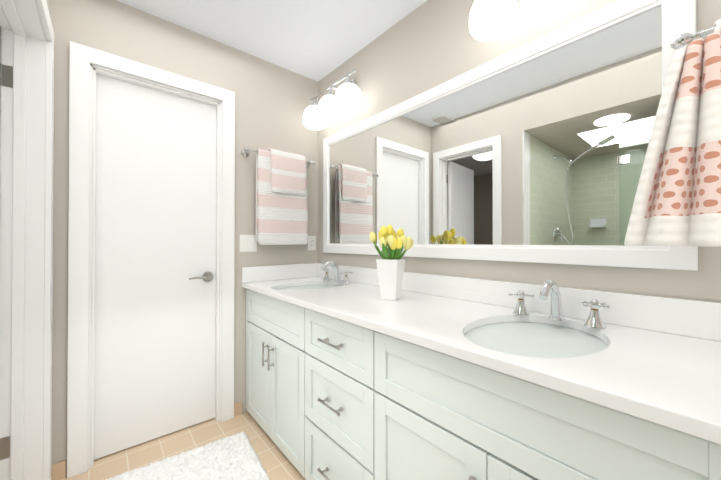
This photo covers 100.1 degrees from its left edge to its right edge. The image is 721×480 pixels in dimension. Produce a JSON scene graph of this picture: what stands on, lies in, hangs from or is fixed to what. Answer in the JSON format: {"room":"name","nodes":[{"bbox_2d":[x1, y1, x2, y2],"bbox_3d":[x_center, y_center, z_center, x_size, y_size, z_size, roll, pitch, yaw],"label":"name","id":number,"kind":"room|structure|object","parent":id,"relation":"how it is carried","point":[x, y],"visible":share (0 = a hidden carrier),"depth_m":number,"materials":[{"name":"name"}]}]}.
{"room":"bathroom","nodes":[
{"label":"bathroom","id":0,"kind":"room"},
{"bbox_2d":[35,0,54,423],"bbox_3d":[-1.295,-0.061,1.114,0.132,2.420,0.705,0,0,-40],"label":"wall","id":1,"kind":"structure","parent":0,"point":[51,3],"depth_m":1.44,"materials":[{"name":"beige paint"}]},
{"bbox_2d":[63,411,305,479],"bbox_3d":[-1.485,1.170,0.502,4.600,0.050,5.000,0,0,-40],"label":"floor","id":2,"kind":"structure","parent":0,"point":[276,463],"depth_m":1.65,"materials":[{"name":"tile"}]},
{"bbox_2d":[106,431,269,479],"bbox_3d":[-0.645,1.130,1.150,0.688,0.031,1.108,0,0,-35],"label":"rug","id":3,"kind":"object","parent":2,"relation":"on","point":[234,457],"visible":1,"depth_m":1.50,"materials":[{"name":"white fabric"}]},
{"bbox_2d":[242,285,720,479],"bbox_3d":[0.105,0.730,1.392,0.620,0.840,2.096,0,0,-40],"label":"bathroom vanity","id":4,"kind":"object","parent":2,"relation":"on","point":[351,374],"depth_m":0.90,"materials":[{"name":"white paint"}]},
{"bbox_2d":[242,277,720,436],"bbox_3d":[0.126,0.296,1.389,0.596,0.031,2.138,0,0,-40],"label":"countertop","id":5,"kind":"structure","parent":4,"relation":"on","point":[660,372],"depth_m":0.76,"materials":[{"name":"white stone"}]},
{"bbox_2d":[274,281,337,288],"bbox_3d":[-0.317,0.381,1.912,0.515,0.156,0.371,0,0,-40],"label":"sink","id":6,"kind":"object","parent":5,"relation":"in","point":[313,284],"depth_m":2.04,"materials":[{"name":"white ceramic"}]},
{"bbox_2d":[318,261,353,284],"bbox_3d":[-0.195,0.212,2.017,0.162,0.144,0.293,0,0,-40],"label":"faucet","id":7,"kind":"object","parent":5,"relation":"on","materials":[{"name":"silver metal"}]},
{"bbox_2d":[369,225,412,300],"bbox_3d":[0.137,0.104,1.442,0.173,0.352,0.203,0,0,-40],"label":"vase","id":8,"kind":"object","parent":5,"relation":"on","point":[390,265],"visible":1,"depth_m":1.40,"materials":[{"name":"white ceramic"}]},
{"bbox_2d":[454,317,605,364],"bbox_3d":[0.525,0.374,0.921,0.515,0.156,0.371,0,0,-40],"label":"sink","id":9,"kind":"object","parent":5,"relation":"in","point":[564,344],"depth_m":0.94,"materials":[{"name":"white ceramic"}]},
{"bbox_2d":[510,279,609,332],"bbox_3d":[0.646,0.206,1.026,0.162,0.144,0.293,0,0,-40],"label":"faucet","id":10,"kind":"object","parent":5,"relation":"on","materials":[{"name":"silver metal"}]},
{"bbox_2d":[52,0,318,476],"bbox_3d":[-1.011,-0.056,1.916,1.602,2.420,0.130,0,0,-40],"label":"wall","id":11,"kind":"structure","parent":0,"point":[271,100],"depth_m":1.92,"materials":[{"name":"beige paint"}]},
{"bbox_2d":[67,41,234,478],"bbox_3d":[-1.166,0.093,1.770,0.780,2.120,0.150,0,0,-40],"label":"door frame","id":12,"kind":"structure","parent":11,"relation":"attached to","point":[87,64],"depth_m":1.54,"materials":[{"name":"white wood"}]},
{"bbox_2d":[94,74,215,459],"bbox_3d":[-1.173,0.134,1.778,0.604,2.023,0.035,0,0,-40],"label":"door","id":13,"kind":"structure","parent":11,"relation":"in","point":[155,251],"depth_m":1.73,"materials":[{"name":"white wood"}]},
{"bbox_2d":[240,235,256,251],"bbox_3d":[-0.756,0.022,2.038,0.115,0.115,0.012,0,0,-40],"label":"switch plate","id":14,"kind":"object","parent":11,"relation":"attached to","point":[248,243],"visible":0.96,"depth_m":2.04,"materials":[{"name":"white plastic"}]},
{"bbox_2d":[241,148,315,244],"bbox_3d":[-0.558,-0.296,2.135,0.549,0.660,0.123,0,0,-40],"label":"towel rail","id":15,"kind":"object","parent":11,"relation":"attached to","point":[281,201],"visible":1,"depth_m":2.08,"materials":[{"name":"pink fabric"}]},
{"bbox_2d":[308,236,315,250],"bbox_3d":[-0.379,0.024,2.360,0.070,0.115,0.010,0,0,-40],"label":"electrical outlet plate","id":16,"kind":"object","parent":11,"relation":"attached to","point":[311,242],"visible":1,"depth_m":2.36,"materials":[{"name":"white plastic"}]},
{"bbox_2d":[116,0,426,81],"bbox_3d":[-1.485,-1.300,0.518,4.600,0.050,5.000,0,0,-40],"label":"ceiling","id":17,"kind":"structure","parent":0,"point":[317,40],"depth_m":1.77,"materials":[{"name":"white paint"}]},
{"bbox_2d":[319,0,720,302],"bbox_3d":[0.683,-0.060,1.301,0.130,2.420,3.260,0,0,-40],"label":"wall","id":18,"kind":"structure","parent":0,"point":[427,44],"depth_m":1.45,"materials":[{"name":"beige paint"}]},
{"bbox_2d":[303,68,362,129],"bbox_3d":[-0.184,-0.949,2.053,0.222,0.273,0.568,0,0,-40],"label":"sconce","id":19,"kind":"object","parent":18,"relation":"attached to","point":[331,106],"visible":1,"depth_m":1.96,"materials":[{"name":"white glass"}]},
{"bbox_2d":[323,0,697,270],"bbox_3d":[0.340,-0.343,1.588,0.021,0.870,1.911,0,0,-40],"label":"mirror","id":20,"kind":"object","parent":18,"relation":"attached to","point":[534,151],"visible":0.92,"depth_m":1.20,"materials":[{"name":"white mirror"}]},
{"bbox_2d":[469,0,567,40],"bbox_3d":[0.664,-0.955,1.055,0.222,0.273,0.568,0,0,-40],"label":"sconce","id":21,"kind":"object","parent":18,"relation":"attached to","point":[489,20],"visible":1,"depth_m":1.13,"materials":[{"name":"white glass"}]},
{"bbox_2d":[624,19,720,246],"bbox_3d":[1.039,-0.282,0.603,0.233,0.594,0.753,0,0,-40],"label":"towel","id":22,"kind":"object","parent":18,"relation":"attached to","point":[677,200],"visible":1,"depth_m":0.74,"materials":[{"name":"multicoloured fabric"}]},
{"bbox_3d":[-0.987,-0.064,0.750,0.130,2.420,0.249,0,0,-40],"label":"wall","id":23,"kind":"structure","parent":0,"visible":0},
{"bbox_2d":[0,63,12,459],"bbox_3d":[-1.491,0.090,1.260,0.043,1.650,0.012,0,0,-40],"label":"left door hinges","id":24,"kind":"object","parent":23,"relation":"attached to","point":[7,74],"depth_m":1.27,"materials":[{"name":"grey metal"}]},
{"bbox_2d":[0,0,53,479],"bbox_3d":[-1.266,0.088,1.077,0.170,2.120,0.742,0,0,-40],"label":"door frame","id":25,"kind":"structure","parent":23,"relation":"attached to","point":[26,166],"depth_m":1.30,"materials":[{"name":"white wood"}]}
]}

